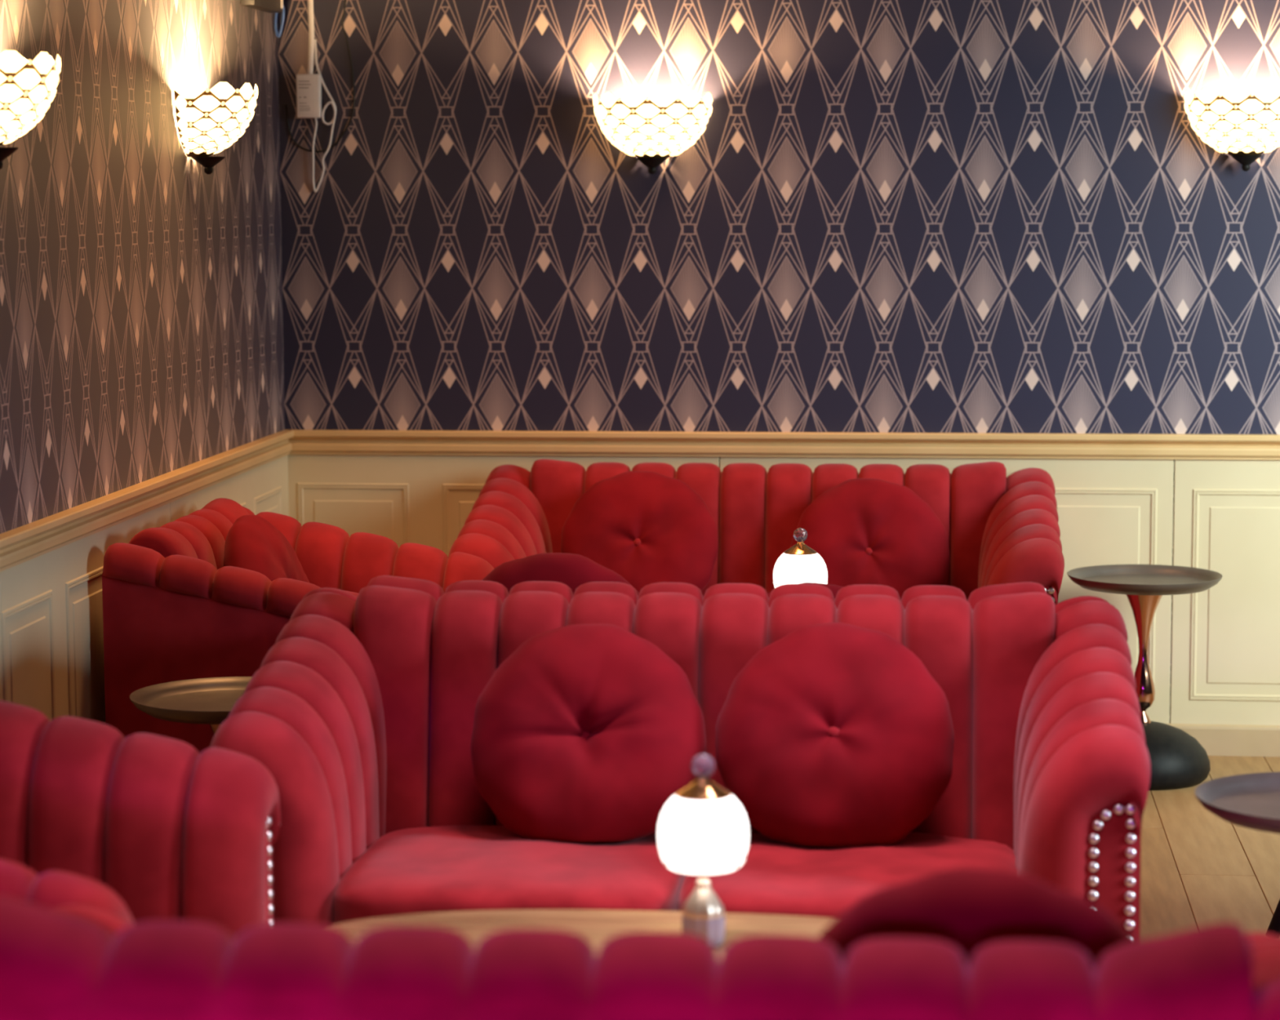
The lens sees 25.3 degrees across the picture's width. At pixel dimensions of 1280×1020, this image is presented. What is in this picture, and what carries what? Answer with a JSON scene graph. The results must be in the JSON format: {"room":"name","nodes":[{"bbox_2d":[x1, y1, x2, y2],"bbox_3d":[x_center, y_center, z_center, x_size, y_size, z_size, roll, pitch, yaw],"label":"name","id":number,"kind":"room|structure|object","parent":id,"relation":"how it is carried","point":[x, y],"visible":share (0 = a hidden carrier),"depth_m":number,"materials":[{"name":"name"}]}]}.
{"room":"cocktail lounge","nodes":[
{"label":"cocktail lounge","id":0,"kind":"room"},
{"bbox_2d":[0,0,288,724],"bbox_3d":[-1.794,-0.098,3.036,0.134,3.000,12.120,0,6,6],"label":"wall","id":1,"kind":"structure","parent":0,"point":[141,317],"depth_m":7.12,"materials":[{"name":"paper"}]},
{"bbox_2d":[0,50,61,168],"bbox_3d":[-1.324,-0.845,6.049,0.185,0.246,0.366,0,6,6],"label":"wall sconce","id":2,"kind":"object","parent":1,"relation":"attached to","point":[28,89],"visible":1,"depth_m":5.97,"materials":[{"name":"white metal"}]},
{"bbox_2d":[0,429,293,572],"bbox_3d":[-1.727,0.455,3.031,0.037,0.076,12.000,0,6,6],"label":"trim","id":3,"kind":"structure","parent":1,"relation":"attached to","point":[28,542],"depth_m":7.18,"materials":[{"name":"beige paint"}]},
{"bbox_2d":[173,81,257,174],"bbox_3d":[-1.138,-1.043,7.798,0.185,0.246,0.366,0,6,6],"label":"wall sconce","id":4,"kind":"object","parent":1,"relation":"attached to","point":[209,122],"visible":1,"depth_m":7.68,"materials":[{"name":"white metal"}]},
{"bbox_2d":[240,0,283,13],"bbox_3d":[-1.125,-1.630,8.533,0.049,0.260,0.425,0,6,6],"label":"junction box","id":5,"kind":"object","parent":1,"relation":"attached to","point":[268,6],"visible":1,"depth_m":8.49,"materials":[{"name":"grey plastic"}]},
{"bbox_2d":[274,5,284,37],"bbox_3d":[-1.108,-1.651,8.746,0.035,0.396,0.015,0,6,6],"label":"cable","id":6,"kind":"object","parent":5,"relation":"hanging from","point":[277,34],"visible":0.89,"depth_m":8.76,"materials":[{"name":"grey plastic"}]},
{"bbox_2d":[277,0,1279,725],"bbox_3d":[2.608,-0.738,8.561,7.516,3.000,0.134,0,6,6],"label":"wall","id":7,"kind":"structure","parent":0,"point":[984,216],"depth_m":8.72,"materials":[{"name":"paper"}]},
{"bbox_2d":[296,74,321,118],"bbox_3d":[-1.023,-1.280,8.812,0.074,0.134,0.035,0,6,6],"label":"power adapter","id":8,"kind":"object","parent":7,"relation":"attached to","point":[308,86],"visible":1,"depth_m":8.80,"materials":[{"name":"white plastic"}]},
{"bbox_2d":[311,39,336,192],"bbox_3d":[-0.979,-1.220,8.821,0.080,0.471,0.018,1,7,10],"label":"cable","id":9,"kind":"object","parent":8,"relation":"hanging from","point":[331,102],"visible":1,"depth_m":8.82,"materials":[{"name":"white plastic"}]},
{"bbox_2d":[307,0,314,74],"bbox_3d":[-1.018,-1.792,8.758,0.024,0.899,0.021,0,6,6],"label":"conduit","id":10,"kind":"object","parent":7,"relation":"attached to","point":[310,2],"visible":1,"depth_m":8.79,"materials":[{"name":"white plastic"}]},
{"bbox_2d":[284,0,355,152],"bbox_3d":[-0.993,-1.675,8.780,0.223,1.136,0.007,0,6,6],"label":"cable","id":11,"kind":"object","parent":7,"relation":"attached to","point":[344,4],"visible":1,"depth_m":8.82,"materials":[{"name":"plastic"}]},
{"bbox_2d":[593,91,712,173],"bbox_3d":[0.032,-1.143,8.641,0.366,0.246,0.185,0,6,6],"label":"wall sconce","id":12,"kind":"object","parent":7,"relation":"attached to","point":[655,130],"visible":1,"depth_m":8.60,"materials":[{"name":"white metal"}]},
{"bbox_2d":[285,429,1279,460],"bbox_3d":[2.611,-0.184,8.551,7.500,0.076,0.037,0,6,6],"label":"trim","id":13,"kind":"structure","parent":7,"relation":"attached to","point":[416,442],"depth_m":8.77,"materials":[{"name":"beige paint"}]},
{"bbox_2d":[1166,723,1279,757],"bbox_3d":[2.616,0.712,8.659,7.500,0.096,0.022,0,6,6],"label":"baseboard","id":14,"kind":"structure","parent":7,"relation":"attached to","point":[1228,740],"depth_m":8.73,"materials":[{"name":"paint"}]},
{"bbox_2d":[1184,86,1279,171],"bbox_3d":[1.804,-1.129,8.454,0.366,0.246,0.185,0,6,6],"label":"wall sconce","id":15,"kind":"object","parent":7,"relation":"attached to","point":[1239,124],"visible":1,"depth_m":8.42,"materials":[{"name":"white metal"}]},
{"bbox_2d":[1139,755,1279,940],"bbox_3d":[1.935,1.481,2.819,7.620,0.120,12.120,0,6,6],"label":"floor","id":16,"kind":"structure","parent":0,"point":[1198,868],"depth_m":7.33,"materials":[{"name":"brown wood"}]},
{"bbox_2d":[0,701,279,939],"bbox_3d":[-1.092,0.769,4.633,0.810,0.914,1.059,0,6,6],"label":"sofa","id":17,"kind":"object","parent":16,"relation":"on","point":[137,828],"visible":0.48,"depth_m":4.92,"materials":[{"name":"red fabric"}]},
{"bbox_2d":[129,676,252,736],"bbox_3d":[-0.924,0.716,6.471,0.449,0.607,0.449,0,6,6],"label":"side table","id":18,"kind":"object","parent":16,"relation":"on","point":[210,701],"visible":0.21,"depth_m":6.49,"materials":[{"name":"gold metal"}]},
{"bbox_2d":[102,497,493,754],"bbox_3d":[-0.834,0.463,7.344,0.810,0.914,1.059,0,6,6],"label":"sofa","id":19,"kind":"object","parent":16,"relation":"on","point":[173,611],"visible":0.3,"depth_m":6.85,"materials":[{"name":"red fabric"}]},
{"bbox_2d":[223,515,309,582],"bbox_3d":[-0.936,0.236,7.314,0.228,0.447,0.479,0,6,2],"label":"round cushion","id":20,"kind":"object","parent":19,"relation":"on","point":[252,543],"visible":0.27,"depth_m":7.20,"materials":[{"name":"fabric"}]},
{"bbox_2d":[328,910,836,960],"bbox_3d":[0.006,0.969,4.423,1.160,0.555,0.600,0,6,6],"label":"coffee table","id":21,"kind":"object","parent":16,"relation":"on","point":[597,926],"visible":0.16,"depth_m":4.61,"materials":[{"name":"brown wood"}]},
{"bbox_2d":[657,754,748,947],"bbox_3d":[0.099,0.531,4.465,0.144,0.304,0.144,0,6,6],"label":"table lamp","id":22,"kind":"object","parent":21,"relation":"on","point":[703,829],"visible":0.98,"depth_m":4.42,"materials":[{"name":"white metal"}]},
{"bbox_2d":[0,895,1279,1019],"bbox_3d":[-0.015,0.875,3.575,1.743,0.931,0.810,0,6,6],"label":"velvet sofa","id":23,"kind":"object","parent":16,"relation":"on","point":[64,962],"visible":1,"depth_m":3.16,"materials":[{"name":"red fabric"}]},
{"bbox_2d":[817,867,1137,971],"bbox_3d":[0.406,0.652,3.414,0.490,0.480,0.209,0,6,0],"label":"round cushion","id":24,"kind":"object","parent":23,"relation":"on","point":[969,909],"visible":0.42,"depth_m":3.31,"materials":[{"name":"fabric"}]},
{"bbox_2d":[209,585,1151,940],"bbox_3d":[0.095,0.654,5.612,1.743,0.914,0.810,0,6,6],"label":"velvet sofa","id":25,"kind":"object","parent":16,"relation":"on","point":[360,713],"visible":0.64,"depth_m":5.61,"materials":[{"name":"red fabric"}]},
{"bbox_2d":[333,825,686,924],"bbox_3d":[-0.243,0.736,5.546,0.651,0.157,0.590,0,6,6],"label":"seat cushion","id":26,"kind":"object","parent":25,"relation":"on","point":[384,870],"depth_m":5.38,"materials":[{"name":"red fabric"}]},
{"bbox_2d":[470,623,706,842],"bbox_3d":[-0.104,0.440,5.691,0.470,0.406,0.266,-1,6,-3],"label":"round cushion","id":27,"kind":"object","parent":25,"relation":"on","point":[584,733],"visible":0.98,"depth_m":5.63,"materials":[{"name":"fabric"}]},
{"bbox_2d":[715,622,954,846],"bbox_3d":[0.385,0.439,5.639,0.467,0.414,0.271,-1,6,-4],"label":"round cushion","id":28,"kind":"object","parent":25,"relation":"on","point":[831,734],"visible":0.97,"depth_m":5.57,"materials":[{"name":"fabric"}]},
{"bbox_2d":[678,832,1017,918],"bbox_3d":[0.411,0.740,5.477,0.651,0.158,0.590,0,6,6],"label":"seat cushion","id":29,"kind":"object","parent":25,"relation":"on","point":[775,877],"depth_m":5.39,"materials":[{"name":"red fabric"}]},
{"bbox_2d":[302,575,1108,613],"bbox_3d":[0.165,0.569,6.364,1.743,0.914,0.688,0,6,6],"label":"velvet sofa","id":30,"kind":"object","parent":16,"relation":"on","point":[430,588],"visible":0.09,"depth_m":6.02,"materials":[{"name":"red fabric"}]},
{"bbox_2d":[482,552,639,595],"bbox_3d":[-0.187,0.324,6.324,0.486,0.473,0.200,1,6,9],"label":"round cushion","id":31,"kind":"object","parent":30,"relation":"on","point":[573,571],"visible":0.08,"depth_m":6.22,"materials":[{"name":"fabric"}]},
{"bbox_2d":[767,582,844,599],"bbox_3d":[0.378,0.364,6.269,0.488,0.427,0.202,1,6,8],"label":"round cushion","id":32,"kind":"object","parent":30,"relation":"on","point":[834,588],"visible":0.02,"depth_m":6.18,"materials":[{"name":"fabric"}]},
{"bbox_2d":[448,458,1064,605],"bbox_3d":[0.354,0.339,8.398,1.743,0.914,0.810,0,6,6],"label":"velvet sofa","id":33,"kind":"object","parent":16,"relation":"on","point":[1000,529],"visible":0.35,"depth_m":8.57,"materials":[{"name":"red fabric"}]},
{"bbox_2d":[560,471,718,593],"bbox_3d":[-0.003,0.107,8.500,0.471,0.433,0.238,1,7,12],"label":"round cushion","id":34,"kind":"object","parent":33,"relation":"on","point":[645,527],"visible":0.75,"depth_m":8.45,"materials":[{"name":"fabric"}]},
{"bbox_2d":[790,478,950,600],"bbox_3d":[0.679,0.122,8.431,0.471,0.418,0.240,0,6,1],"label":"round cushion","id":35,"kind":"object","parent":33,"relation":"on","point":[864,531],"visible":0.73,"depth_m":8.38,"materials":[{"name":"fabric"}]},
{"bbox_2d":[1066,564,1222,791],"bbox_3d":[1.480,0.490,8.389,0.449,0.607,0.449,0,6,6],"label":"side table","id":36,"kind":"object","parent":16,"relation":"on","point":[1178,761],"visible":0.8,"depth_m":8.33,"materials":[{"name":"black metal"}]},
{"bbox_2d":[1066,564,1222,595],"bbox_3d":[1.479,0.207,8.358,0.449,0.037,0.449,0,6,6],"label":"tabletop","id":37,"kind":"object","parent":36,"relation":"on","point":[1131,580],"depth_m":8.42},
{"bbox_2d":[1194,772,1279,834],"bbox_3d":[1.262,0.834,5.337,0.449,0.607,0.449,0,6,6],"label":"side table","id":38,"kind":"object","parent":16,"relation":"on","point":[1247,801],"visible":1,"depth_m":5.38,"materials":[{"name":"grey metal"}]},
{"bbox_2d":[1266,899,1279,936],"bbox_3d":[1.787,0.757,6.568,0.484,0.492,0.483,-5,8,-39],"label":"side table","id":39,"kind":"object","parent":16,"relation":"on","point":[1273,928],"visible":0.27,"depth_m":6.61,"materials":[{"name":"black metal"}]},
{"bbox_3d":[0.346,0.628,7.435,1.160,0.555,0.600,0,6,6],"label":"coffee table","id":40,"kind":"object","parent":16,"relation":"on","visible":0},
{"bbox_2d":[773,528,827,588],"bbox_3d":[0.418,0.197,7.429,0.144,0.304,0.144,0,6,6],"label":"table lamp","id":41,"kind":"object","parent":40,"relation":"on","point":[800,563],"visible":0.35,"depth_m":7.38,"materials":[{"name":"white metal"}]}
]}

